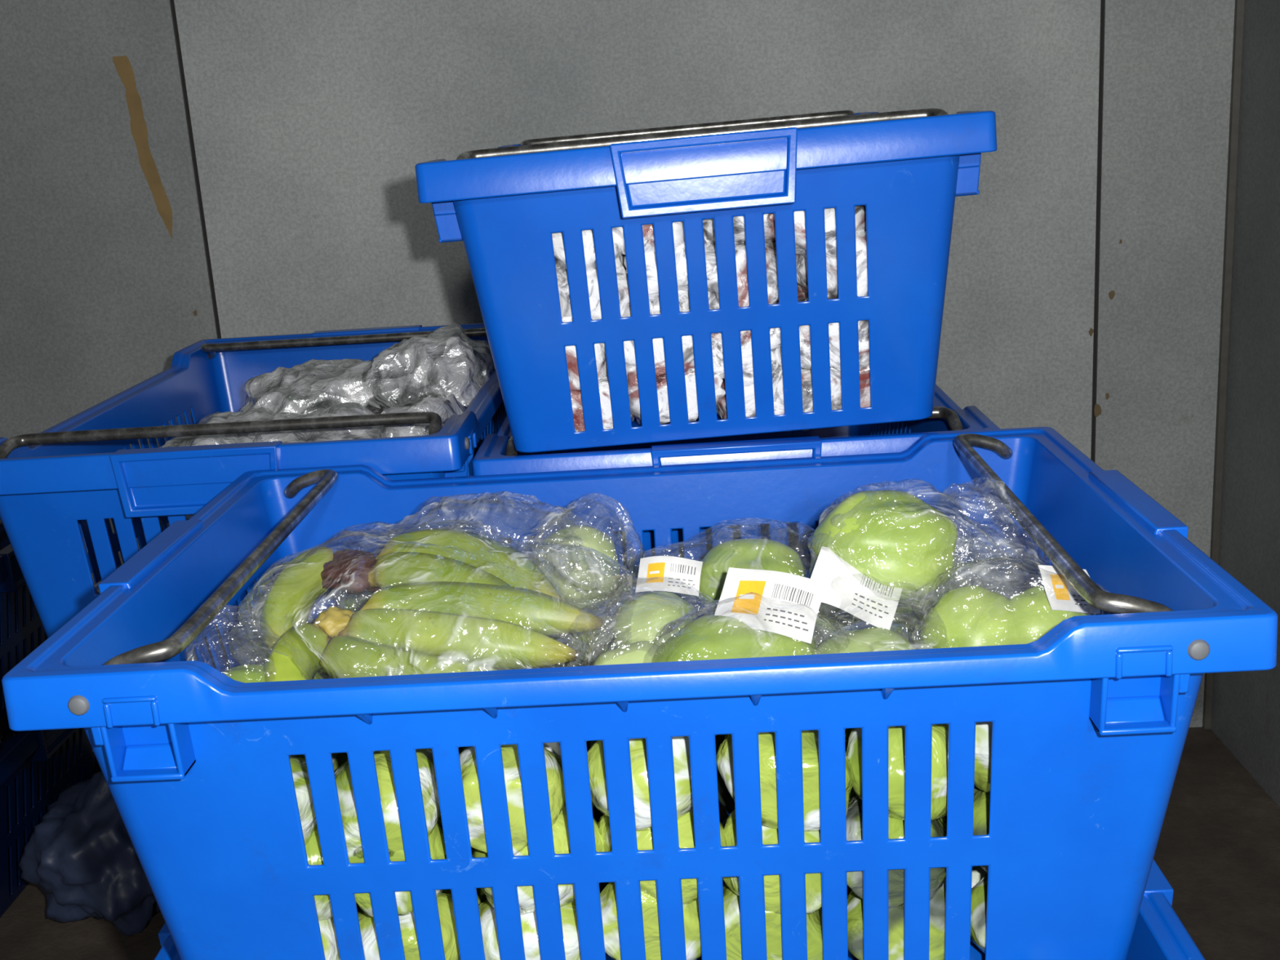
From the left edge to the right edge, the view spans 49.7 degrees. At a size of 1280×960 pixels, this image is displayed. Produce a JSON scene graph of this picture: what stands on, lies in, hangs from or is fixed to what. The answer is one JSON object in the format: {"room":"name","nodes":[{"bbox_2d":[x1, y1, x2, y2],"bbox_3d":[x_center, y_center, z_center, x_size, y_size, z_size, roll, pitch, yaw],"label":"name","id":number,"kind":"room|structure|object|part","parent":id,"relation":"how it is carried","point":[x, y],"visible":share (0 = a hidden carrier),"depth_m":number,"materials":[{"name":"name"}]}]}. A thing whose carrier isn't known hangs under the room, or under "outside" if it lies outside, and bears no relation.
{"room":"food storage room","nodes":[
{"label":"food storage room","id":0,"kind":"room"},
{"bbox_2d":[0,0,1235,782],"bbox_3d":[-0.519,-0.621,1.811,2.576,2.174,0.030,-3,15,2],"label":"wall","id":1,"kind":"structure","parent":0,"point":[286,139],"depth_m":1.84,"materials":[{"name":"grey paint"}]},
{"bbox_2d":[112,55,172,237],"bbox_3d":[-0.661,-0.442,1.845,0.049,0.238,0.001,-3,15,2],"label":"residue","id":2,"kind":"object","parent":1,"relation":"attached to","point":[124,69],"visible":1,"depth_m":1.84,"materials":[{"name":"brown"}]},
{"bbox_2d":[1088,327,1093,336],"bbox_3d":[0.614,-0.201,1.881,0.007,0.013,0.001,-3,15,2],"label":"rust stain","id":3,"kind":"object","parent":1,"relation":"attached to","point":[1091,331],"visible":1,"depth_m":1.88,"materials":[{"name":"brown"}]},
{"bbox_2d":[1093,404,1101,417],"bbox_3d":[0.632,-0.096,1.909,0.010,0.019,0.001,-3,15,2],"label":"rust stain","id":4,"kind":"object","parent":1,"relation":"attached to","point":[1097,410],"visible":1,"depth_m":1.91,"materials":[{"name":"brown"}]},
{"bbox_2d":[1105,392,1109,399],"bbox_3d":[0.644,-0.115,1.903,0.006,0.010,0.001,-3,15,2],"label":"rust stain","id":5,"kind":"object","parent":1,"relation":"attached to","point":[1107,395],"visible":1,"depth_m":1.90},
{"bbox_2d":[1108,290,1115,299],"bbox_3d":[0.637,-0.250,1.868,0.009,0.013,0.001,-3,15,2],"label":"rust stain","id":6,"kind":"object","parent":1,"relation":"attached to","point":[1112,293],"visible":1,"depth_m":1.87,"materials":[{"name":"brown"}]},
{"bbox_2d":[1202,0,1244,728],"bbox_3d":[0.761,-0.686,1.746,0.009,2.174,0.008,-3,15,2],"label":"trim","id":7,"kind":"structure","parent":1,"relation":"attached to","point":[1239,4],"depth_m":1.86,"materials":[{"name":"metal"}]},
{"bbox_2d":[0,726,1279,959],"bbox_3d":[-0.492,0.939,0.218,2.636,0.030,3.908,-3,15,2],"label":"floor","id":8,"kind":"structure","parent":0,"point":[1218,848],"depth_m":1.68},
{"bbox_2d":[0,714,94,917],"bbox_3d":[-1.051,0.415,1.835,0.616,0.227,0.405,-3,15,2],"label":"crate","id":9,"kind":"object","parent":8,"relation":"on","point":[65,757],"visible":0.44,"depth_m":1.77,"materials":[{"name":"blue plastic"}]},
{"bbox_2d":[0,519,47,720],"bbox_3d":[-1.065,0.196,1.778,0.616,0.227,0.405,-3,15,2],"label":"crate","id":10,"kind":"object","parent":9,"relation":"on","point":[26,631],"visible":0.16,"depth_m":1.76,"materials":[{"name":"blue plastic"}]},
{"bbox_2d":[18,771,160,936],"bbox_3d":[-0.656,0.442,1.696,0.190,0.196,0.206,-3,15,2],"label":"bag","id":11,"kind":"object","parent":8,"relation":"on","point":[82,854],"visible":0.65,"depth_m":1.62,"materials":[{"name":"plastic"}]},
{"bbox_3d":[0.034,0.570,0.983,0.616,0.227,0.405,-3,15,2],"label":"crate","id":12,"kind":"object","parent":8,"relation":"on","visible":0},
{"bbox_2d":[154,859,1204,959],"bbox_3d":[0.020,0.351,0.926,0.616,0.227,0.405,-3,15,2],"label":"crate","id":13,"kind":"object","parent":12,"relation":"on","point":[1159,933],"visible":0.03,"depth_m":0.81,"materials":[{"name":"blue plastic"}]},
{"bbox_2d":[1,426,1277,959],"bbox_3d":[0.006,0.133,0.868,0.616,0.227,0.405,-3,15,2],"label":"crate","id":14,"kind":"object","parent":13,"relation":"on","point":[1091,717],"visible":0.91,"depth_m":0.70,"materials":[{"name":"blue plastic"}]},
{"bbox_2d":[288,546,1011,959],"bbox_3d":[0.007,0.162,0.876,0.485,0.157,0.342,-3,15,2],"label":"fruit","id":15,"kind":"object","parent":14,"relation":"in","point":[831,621],"visible":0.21,"depth_m":0.72,"materials":[{"name":"green food"}]},
{"bbox_2d":[222,664,264,683],"bbox_3d":[-0.222,0.110,0.774,0.068,0.081,0.078,-3,15,2],"label":"mango","id":16,"kind":"object","parent":15,"relation":"on","point":[245,673],"visible":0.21,"depth_m":0.76,"materials":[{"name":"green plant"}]},
{"bbox_2d":[260,528,603,681],"bbox_3d":[-0.117,0.077,0.830,0.237,0.102,0.224,-1,15,11],"label":"banana bunch","id":17,"kind":"object","parent":15,"relation":"on","point":[442,600],"visible":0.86,"depth_m":0.80,"materials":[{"name":"food"}]},
{"bbox_3d":[-0.178,0.084,0.811,0.027,0.021,0.026,-3,15,2],"label":"stem","id":18,"kind":"part","parent":17,"relation":"part of","materials":[{"name":"yellow food"}]},
{"bbox_3d":[-0.181,0.058,0.866,0.044,0.029,0.039,-3,15,2],"label":"crown","id":19,"kind":"part","parent":17,"relation":"part of","materials":[{"name":"brown food"}]},
{"bbox_2d":[533,524,620,612],"bbox_3d":[-0.035,0.051,0.887,0.082,0.081,0.078,-3,15,2],"label":"mango","id":20,"kind":"object","parent":15,"relation":"on","point":[580,562],"visible":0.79,"depth_m":0.87,"materials":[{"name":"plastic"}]},
{"bbox_2d":[593,555,702,665],"bbox_3d":[0.004,0.095,0.797,0.098,0.077,0.115,-3,15,2],"label":"bagged guava","id":21,"kind":"object","parent":15,"relation":"on","point":[643,623],"visible":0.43,"depth_m":0.81,"materials":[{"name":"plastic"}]},
{"bbox_2d":[651,567,826,662],"bbox_3d":[0.060,0.099,0.764,0.129,0.088,0.095,-3,15,2],"label":"mango","id":22,"kind":"object","parent":15,"relation":"on","point":[759,613],"visible":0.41,"depth_m":0.75,"materials":[{"name":"green food"}]},
{"bbox_2d":[695,538,805,614],"bbox_3d":[0.060,0.063,0.881,0.141,0.070,0.083,-3,15,2],"label":"mango","id":23,"kind":"object","parent":15,"relation":"on","point":[744,553],"visible":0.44,"depth_m":0.86,"materials":[{"name":"green food"}]},
{"bbox_2d":[810,546,915,654],"bbox_3d":[0.130,0.088,0.764,0.088,0.090,0.090,-3,15,2],"label":"bagged guava","id":24,"kind":"object","parent":15,"relation":"on","point":[847,589],"visible":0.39,"depth_m":0.76,"materials":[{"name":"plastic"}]},
{"bbox_2d":[812,489,957,599],"bbox_3d":[0.173,0.043,0.801,0.152,0.088,0.088,-3,15,2],"label":"mango","id":25,"kind":"object","parent":15,"relation":"on","point":[895,539],"visible":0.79,"depth_m":0.78,"materials":[{"name":"green food"}]},
{"bbox_2d":[919,564,1100,648],"bbox_3d":[0.207,0.062,0.792,0.119,0.107,0.152,-3,15,2],"label":"mango","id":26,"kind":"object","parent":15,"relation":"on","point":[971,615],"visible":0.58,"depth_m":0.74,"materials":[{"name":"green food"}]},
{"bbox_3d":[-0.210,0.426,1.530,0.405,0.227,0.616,-3,15,2],"label":"crate","id":27,"kind":"object","parent":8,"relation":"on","visible":0},
{"bbox_2d":[502,537,511,546],"bbox_3d":[-0.224,0.206,1.472,0.405,0.227,0.616,-3,15,2],"label":"crate","id":28,"kind":"object","parent":27,"relation":"on","point":[507,541],"visible":0.02,"depth_m":1.72,"materials":[{"name":"blue plastic"}]},
{"bbox_2d":[0,323,506,669],"bbox_3d":[-0.323,0.005,1.368,0.405,0.227,0.616,-3,15,2],"label":"crate","id":29,"kind":"object","parent":28,"relation":"on","point":[62,484],"visible":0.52,"depth_m":1.11,"materials":[{"name":"blue plastic"}]},
{"bbox_2d":[93,514,262,661],"bbox_3d":[-0.320,0.048,1.379,0.290,0.129,0.518,-3,15,2],"label":"bag","id":30,"kind":"object","parent":29,"relation":"in","point":[188,517],"visible":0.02,"depth_m":1.16,"materials":[{"name":"clear plastic"}]},
{"bbox_2d":[160,406,275,515],"bbox_3d":[-0.373,-0.013,1.293,0.142,0.101,0.182,-3,15,2],"label":"bag","id":31,"kind":"object","parent":30,"relation":"on","point":[261,413],"visible":0.12,"depth_m":1.25,"materials":[{"name":"clear plastic"}]},
{"bbox_2d":[238,358,372,414],"bbox_3d":[-0.335,-0.068,1.420,0.168,0.106,0.182,-3,15,2],"label":"bag","id":32,"kind":"object","parent":30,"relation":"on","point":[309,386],"visible":0.38,"depth_m":1.36,"materials":[{"name":"clear plastic"}]},
{"bbox_2d":[253,402,380,443],"bbox_3d":[-0.280,-0.012,1.259,0.173,0.113,0.167,-13,17,-31],"label":"bag","id":33,"kind":"object","parent":30,"relation":"on","point":[343,409],"visible":0.15,"depth_m":1.22,"materials":[{"name":"clear plastic"}]},
{"bbox_2d":[378,393,467,437],"bbox_3d":[-0.203,-0.022,1.272,0.103,0.117,0.186,-3,15,2],"label":"bag","id":34,"kind":"object","parent":30,"relation":"on","point":[445,406],"visible":0.18,"depth_m":1.22,"materials":[{"name":"clear plastic"}]},
{"bbox_2d":[361,323,495,413],"bbox_3d":[-0.214,-0.082,1.413,0.134,0.140,0.166,-3,15,2],"label":"bag","id":35,"kind":"object","parent":30,"relation":"on","point":[447,362],"visible":0.54,"depth_m":1.35,"materials":[{"name":"clear plastic"}]},
{"bbox_2d":[1210,0,1279,807],"bbox_3d":[0.739,-0.191,-0.125,0.030,2.174,3.878,-3,15,2],"label":"wall","id":36,"kind":"structure","parent":0,"point":[1246,704],"depth_m":1.79,"materials":[{"name":"grey paint"}]},
{"bbox_3d":[0.195,0.432,1.481,0.405,0.227,0.616,-3,15,2],"label":"crate","id":37,"kind":"object","parent":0,"visible":0},
{"bbox_3d":[0.181,0.213,1.424,0.405,0.227,0.616,-3,15,2],"label":"crate","id":38,"kind":"object","parent":37,"relation":"on","visible":0},
{"bbox_2d":[472,383,999,607],"bbox_3d":[0.083,0.002,1.357,0.405,0.227,0.616,-3,15,2],"label":"crate","id":39,"kind":"object","parent":38,"relation":"on","point":[497,454],"visible":0.21,"depth_m":1.04,"materials":[{"name":"blue plastic"}]},
{"bbox_2d":[414,108,997,452],"bbox_3d":[0.054,-0.206,1.264,0.412,0.247,0.616,-5,15,2],"label":"crate","id":40,"kind":"object","parent":39,"relation":"on","point":[908,168],"visible":0.99,"depth_m":1.00,"materials":[{"name":"blue plastic"}]},
{"bbox_2d":[551,204,870,431],"bbox_3d":[0.058,-0.191,1.251,0.310,0.201,0.518,-3,15,2],"label":"packs","id":41,"kind":"object","parent":40,"relation":"in","point":[860,211],"visible":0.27,"depth_m":1.02}
]}

